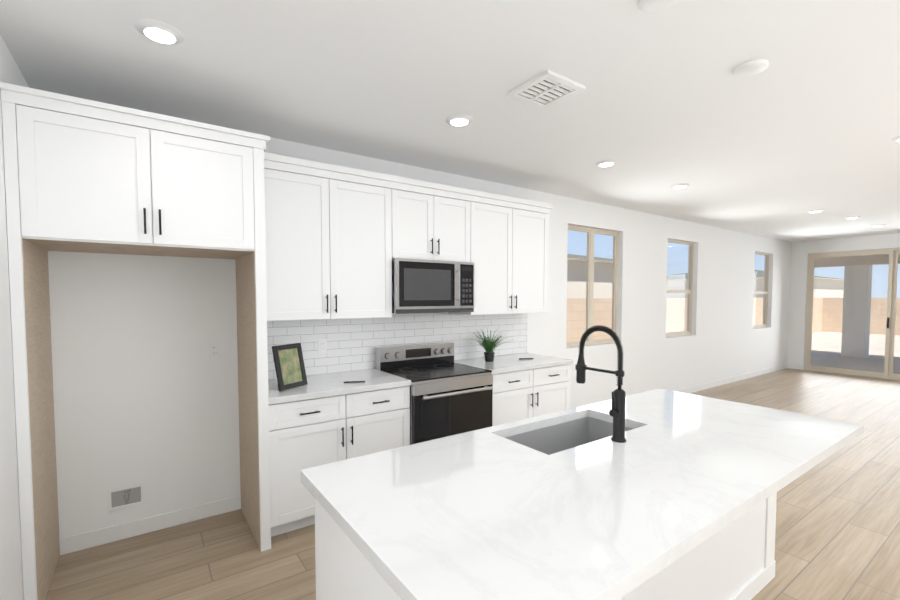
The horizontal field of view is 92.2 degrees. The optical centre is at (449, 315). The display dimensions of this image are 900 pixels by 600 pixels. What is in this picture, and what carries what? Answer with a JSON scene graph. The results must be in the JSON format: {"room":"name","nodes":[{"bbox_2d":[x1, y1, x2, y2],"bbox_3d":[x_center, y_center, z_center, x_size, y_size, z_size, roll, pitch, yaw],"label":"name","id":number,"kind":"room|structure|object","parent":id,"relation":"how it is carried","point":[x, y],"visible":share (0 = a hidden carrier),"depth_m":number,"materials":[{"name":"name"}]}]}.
{"room":"kitchen","nodes":[
{"label":"kitchen","id":0,"kind":"room"},
{"bbox_2d":[0,35,28,599],"bbox_3d":[-0.256,0.210,-0.613,0.150,2.700,7.500,-2,3,-35],"label":"wall","id":1,"kind":"structure","parent":0,"point":[11,575],"depth_m":1.89,"materials":[{"name":"white paint"}]},
{"bbox_2d":[48,137,791,538],"bbox_3d":[2.418,-0.079,5.952,12.100,2.700,0.150,-2,3,-35],"label":"wall","id":2,"kind":"structure","parent":0,"point":[144,389],"depth_m":3.00,"materials":[{"name":"white paint"}]},
{"bbox_2d":[107,482,144,511],"bbox_3d":[-2.053,1.148,2.747,0.190,0.140,0.016,-2,3,-35],"label":"outlet box","id":3,"kind":"object","parent":2,"relation":"attached to","point":[123,497],"visible":1,"depth_m":2.74,"materials":[{"name":"white plastic"}]},
{"bbox_2d":[59,495,240,554],"bbox_3d":[-1.916,1.359,2.852,0.981,0.100,0.012,-2,3,-35],"label":"baseboard","id":4,"kind":"structure","parent":2,"relation":"attached to","point":[82,541],"depth_m":2.81,"materials":[{"name":"white wood"}]},
{"bbox_2d":[209,342,220,358],"bbox_3d":[-1.632,0.241,3.004,0.070,0.114,0.008,-2,3,-35],"label":"outlet","id":5,"kind":"object","parent":2,"relation":"attached to","point":[214,351],"visible":1,"depth_m":3.00,"materials":[{"name":"white plastic"}]},
{"bbox_2d":[264,156,399,320],"bbox_3d":[-0.935,-0.508,3.256,1.056,1.055,0.348,-2,3,-35],"label":"upper cabinet","id":6,"kind":"object","parent":2,"relation":"attached to","point":[338,238],"depth_m":3.09,"materials":[{"name":"white wood"}]},
{"bbox_2d":[267,313,527,378],"bbox_3d":[-0.309,0.276,3.942,2.830,0.568,0.008,-2,3,-35],"label":"tile backsplash","id":7,"kind":"structure","parent":2,"relation":"attached to","point":[352,344],"depth_m":3.72,"materials":[{"name":"white tile"}]},
{"bbox_2d":[318,339,326,353],"bbox_3d":[-1.011,0.242,3.434,0.070,0.114,0.008,-2,3,-35],"label":"outlet","id":8,"kind":"object","parent":7,"relation":"attached to","point":[322,346],"visible":1,"depth_m":3.43,"materials":[{"name":"white plastic"}]},
{"bbox_2d":[400,180,471,261],"bbox_3d":[-0.235,-0.762,3.740,0.777,0.590,0.348,-2,3,-35],"label":"upper cabinet","id":9,"kind":"object","parent":2,"relation":"attached to","point":[436,223],"depth_m":3.60,"materials":[{"name":"white wood"}]},
{"bbox_2d":[392,258,473,313],"bbox_3d":[-0.204,-0.248,3.717,0.762,0.430,0.457,-2,3,-35],"label":"microwave","id":10,"kind":"object","parent":9,"relation":"attached to","point":[426,286],"visible":0.96,"depth_m":3.53,"materials":[{"name":"silver metal"}]},
{"bbox_2d":[448,192,551,314],"bbox_3d":[0.468,-0.552,4.246,1.063,1.055,0.348,-2,3,-35],"label":"upper cabinet","id":11,"kind":"object","parent":2,"relation":"attached to","point":[510,237],"depth_m":4.10,"materials":[{"name":"white wood"}]},
{"bbox_2d":[566,225,617,346],"bbox_3d":[1.781,-0.370,5.514,1.108,1.478,0.050,-2,3,-35],"label":"window","id":12,"kind":"structure","parent":2,"relation":"in","point":[589,271],"depth_m":5.51,"materials":[{"name":"clear glass"}]},
{"bbox_2d":[666,239,693,336],"bbox_3d":[3.525,-0.424,6.744,0.918,1.478,0.050,-2,3,-35],"label":"window","id":13,"kind":"structure","parent":2,"relation":"in","point":[689,307],"depth_m":6.92,"materials":[{"name":"clear glass"}]},
{"bbox_2d":[675,363,788,393],"bbox_3d":[4.071,1.173,7.074,7.869,0.100,0.015,-2,3,-35],"label":"baseboard","id":14,"kind":"structure","parent":2,"relation":"attached to","point":[704,386],"depth_m":7.73,"materials":[{"name":"white wood"}]},
{"bbox_2d":[753,252,768,327],"bbox_3d":[6.066,-0.503,8.537,0.898,1.478,0.050,-2,3,-35],"label":"window","id":15,"kind":"structure","parent":2,"relation":"in","point":[765,308],"depth_m":8.75,"materials":[{"name":"beige plastic"}]},
{"bbox_2d":[0,0,899,241],"bbox_3d":[4.624,-1.350,2.769,12.100,0.120,7.800,-2,3,-35],"label":"ceiling","id":16,"kind":"structure","parent":0,"point":[793,132],"depth_m":2.40,"materials":[{"name":"white paint"}]},
{"bbox_2d":[134,19,183,44],"bbox_3d":[-1.279,-1.243,1.909,0.184,0.018,0.184,-2,3,-35],"label":"recessed light","id":17,"kind":"object","parent":16,"relation":"in","point":[158,31],"visible":0.98,"depth_m":1.89,"materials":[{"name":"white plastic"}]},
{"bbox_2d":[445,114,472,125],"bbox_3d":[0.061,-1.284,2.854,0.184,0.018,0.184,-2,3,-35],"label":"recessed light","id":18,"kind":"object","parent":16,"relation":"in","point":[459,119],"visible":1,"depth_m":2.82,"materials":[{"name":"white plastic"}]},
{"bbox_2d":[508,70,584,108],"bbox_3d":[0.541,-1.266,2.435,0.300,0.018,0.300,-2,3,-35],"label":"ceiling vent","id":19,"kind":"object","parent":16,"relation":"in","point":[546,89],"visible":0.94,"depth_m":2.42,"materials":[{"name":"white plastic"}]},
{"bbox_2d":[595,159,616,166],"bbox_3d":[1.360,-1.325,3.771,0.184,0.018,0.184,-2,3,-35],"label":"recessed light","id":20,"kind":"object","parent":16,"relation":"in","point":[605,163],"visible":0.98,"depth_m":3.74,"materials":[{"name":"white plastic"}]},
{"bbox_2d":[638,0,677,12],"bbox_3d":[0.814,-1.233,1.685,0.150,0.018,0.150,-2,3,-35],"label":"recessed light","id":21,"kind":"object","parent":16,"relation":"in","point":[651,6],"visible":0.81,"depth_m":1.71,"materials":[{"name":"white plastic"}]},
{"bbox_2d":[670,183,689,188],"bbox_3d":[2.410,-1.358,4.536,0.184,0.018,0.184,-2,3,-35],"label":"recessed light","id":22,"kind":"object","parent":16,"relation":"in","point":[680,185],"visible":1,"depth_m":4.51,"materials":[{"name":"white plastic"}]},
{"bbox_2d":[733,59,768,76],"bbox_3d":[1.527,-1.256,2.201,0.150,0.018,0.150,-2,3,-35],"label":"recessed light","id":23,"kind":"object","parent":16,"relation":"in","point":[751,68],"visible":0.92,"depth_m":2.18,"materials":[{"name":"white plastic"}]},
{"bbox_2d":[807,209,823,212],"bbox_3d":[4.949,-1.417,5.863,0.184,0.018,0.184,-2,3,-35],"label":"recessed light","id":24,"kind":"object","parent":16,"relation":"in","point":[815,211],"visible":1,"depth_m":5.83,"materials":[{"name":"white plastic"}]},
{"bbox_2d":[845,216,860,218],"bbox_3d":[5.891,-1.437,6.332,0.184,0.018,0.184,-2,3,-35],"label":"recessed light","id":25,"kind":"object","parent":16,"relation":"in","point":[853,217],"visible":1,"depth_m":6.30,"materials":[{"name":"white plastic"}]},
{"bbox_2d":[891,135,899,141],"bbox_3d":[3.341,-1.297,3.150,0.184,0.018,0.184,-2,3,-35],"label":"recessed light","id":26,"kind":"object","parent":16,"relation":"in","point":[897,138],"visible":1,"depth_m":3.18,"materials":[{"name":"white plastic"}]},
{"bbox_2d":[45,368,899,599],"bbox_3d":[4.624,1.457,2.892,12.100,0.100,7.800,-2,3,-35],"label":"floor","id":27,"kind":"structure","parent":0,"point":[837,533],"depth_m":2.69,"materials":[{"name":"brown wood"}]},
{"bbox_2d":[0,82,270,599],"bbox_3d":[-1.701,0.186,2.535,1.116,2.470,0.690,-2,3,-35],"label":"cabinet","id":28,"kind":"object","parent":27,"relation":"on","point":[86,175],"visible":1,"depth_m":2.21,"materials":[{"name":"white wood"}]},
{"bbox_2d":[269,386,409,536],"bbox_3d":[-0.871,0.954,3.179,0.998,0.879,0.652,-2,3,-35],"label":"base cabinet","id":29,"kind":"object","parent":27,"relation":"on","point":[307,433],"visible":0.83,"depth_m":2.84,"materials":[{"name":"white wood"}]},
{"bbox_2d":[268,369,410,404],"bbox_3d":[-0.876,0.494,3.165,0.998,0.040,0.636,-2,3,-35],"label":"countertop","id":30,"kind":"structure","parent":29,"relation":"on","point":[325,385],"depth_m":3.03,"materials":[{"name":"stone"}]},
{"bbox_2d":[272,343,307,390],"bbox_3d":[-1.125,0.348,2.941,0.129,0.295,0.235,-12,-3,27],"label":"picture frame","id":31,"kind":"object","parent":30,"relation":"on","point":[289,366],"visible":0.96,"depth_m":2.91,"materials":[{"name":"black wood"}]},
{"bbox_2d":[344,380,364,382],"bbox_3d":[-0.684,0.470,3.106,0.150,0.011,0.039,0,3,-10],"label":"drawer handle","id":32,"kind":"object","parent":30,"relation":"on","point":[354,381],"visible":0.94,"depth_m":3.09,"materials":[{"name":"black metal"}]},
{"bbox_2d":[375,342,492,444],"bbox_3d":[-0.120,0.821,3.645,0.768,1.105,0.702,-2,3,-35],"label":"range","id":33,"kind":"object","parent":27,"relation":"on","point":[449,396],"visible":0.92,"depth_m":3.48,"materials":[{"name":"silver metal"}]},
{"bbox_2d":[492,364,569,425],"bbox_3d":[0.593,0.909,4.212,1.038,0.879,0.652,-2,3,-35],"label":"base cabinet","id":34,"kind":"object","parent":27,"relation":"on","point":[523,394],"visible":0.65,"depth_m":3.94,"materials":[{"name":"white wood"}]},
{"bbox_2d":[454,353,572,373],"bbox_3d":[0.596,0.448,4.204,1.058,0.040,0.636,-2,3,-35],"label":"countertop","id":35,"kind":"structure","parent":34,"relation":"on","point":[505,363],"depth_m":4.07,"materials":[{"name":"stone"}]},
{"bbox_2d":[471,330,515,361],"bbox_3d":[0.438,0.262,4.098,0.641,0.340,0.586,-2,3,-35],"label":"plant","id":36,"kind":"object","parent":35,"relation":"on","point":[489,344],"visible":1,"depth_m":4.10,"materials":[{"name":"green plant"}]},
{"bbox_2d":[311,489,780,599],"bbox_3d":[0.640,1.008,1.960,2.324,0.879,0.672,-2,3,-35],"label":"kitchen island","id":37,"kind":"object","parent":27,"relation":"on","point":[738,562],"depth_m":1.86,"materials":[{"name":"white wood"}]},
{"bbox_2d":[300,389,863,599],"bbox_3d":[0.728,0.554,1.807,2.370,0.040,1.010,-2,3,-35],"label":"island countertop","id":38,"kind":"structure","parent":37,"relation":"on","point":[481,514],"depth_m":1.34,"materials":[{"name":"white stone"}]},
{"bbox_2d":[500,413,635,452],"bbox_3d":[0.569,0.673,2.029,0.708,0.242,0.353,-2,3,-35],"label":"sink","id":39,"kind":"object","parent":38,"relation":"in","point":[555,436],"depth_m":2.25,"materials":[{"name":"grey metal"}]},
{"bbox_2d":[575,325,626,442],"bbox_3d":[0.656,0.284,1.913,0.084,0.488,0.256,-2,3,-35],"label":"faucet","id":40,"kind":"object","parent":38,"relation":"on","point":[617,412],"visible":1,"depth_m":1.83,"materials":[{"name":"black metal"}]},
{"bbox_2d":[788,233,899,369],"bbox_3d":[9.505,-0.093,6.274,0.150,2.700,7.500,-2,3,-35],"label":"wall","id":41,"kind":"structure","parent":0,"point":[800,250],"depth_m":9.09,"materials":[{"name":"white paint"}]},
{"bbox_2d":[804,247,899,379],"bbox_3d":[8.574,-0.020,7.580,0.090,2.439,3.738,-2,3,-35],"label":"sliding door","id":42,"kind":"structure","parent":41,"relation":"attached to","point":[893,253],"depth_m":8.41,"materials":[{"name":"clear glass"}]},
{"label":"outside","id":43,"kind":"structure","parent":0,"visible":0},
{"bbox_2d":[811,331,899,359],"bbox_3d":[13.979,1.006,14.080,80.000,0.060,80.000,-2,3,-35],"label":"ground","id":44,"kind":"structure","parent":43,"point":[880,354],"depth_m":14.53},
{"bbox_2d":[567,254,668,297],"bbox_3d":[-0.944,-1.084,16.919,16.000,3.855,11.000,-2,3,-35],"label":"house","id":45,"kind":"structure","parent":44,"relation":"on","point":[571,289],"depth_m":14.71,"materials":[{"name":"beige paint"}]},
{"bbox_2d":[566,298,899,341],"bbox_3d":[9.946,1.039,-5.190,41.200,1.555,33.200,-2,3,-35],"label":"fence","id":46,"kind":"object","parent":44,"relation":"on","point":[681,307],"depth_m":12.70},
{"bbox_2d":[667,270,843,297],"bbox_3d":[22.865,-1.848,34.328,15.000,3.855,12.000,-2,3,-35],"label":"house","id":47,"kind":"structure","parent":44,"relation":"on","point":[758,286],"depth_m":30.32,"materials":[{"name":"beige paint"}]},
{"bbox_2d":[811,353,899,373],"bbox_3d":[11.239,1.253,7.130,3.599,0.045,9.800,-2,3,-35],"label":"patio","id":48,"kind":"structure","parent":44,"relation":"on","point":[868,364],"depth_m":10.05,"materials":[{"name":"white concrete"}]},
{"bbox_2d":[841,264,872,357],"bbox_3d":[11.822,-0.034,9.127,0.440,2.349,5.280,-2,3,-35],"label":"post","id":49,"kind":"object","parent":48,"relation":"on","point":[864,310],"depth_m":10.96,"materials":[{"name":"white paint"}]},
{"bbox_2d":[814,253,899,267],"bbox_3d":[11.361,-1.401,7.100,3.899,0.560,9.800,-2,3,-35],"label":"roof","id":50,"kind":"structure","parent":49,"relation":"on","point":[872,261],"depth_m":11.03,"materials":[{"name":"white paint"}]}
]}

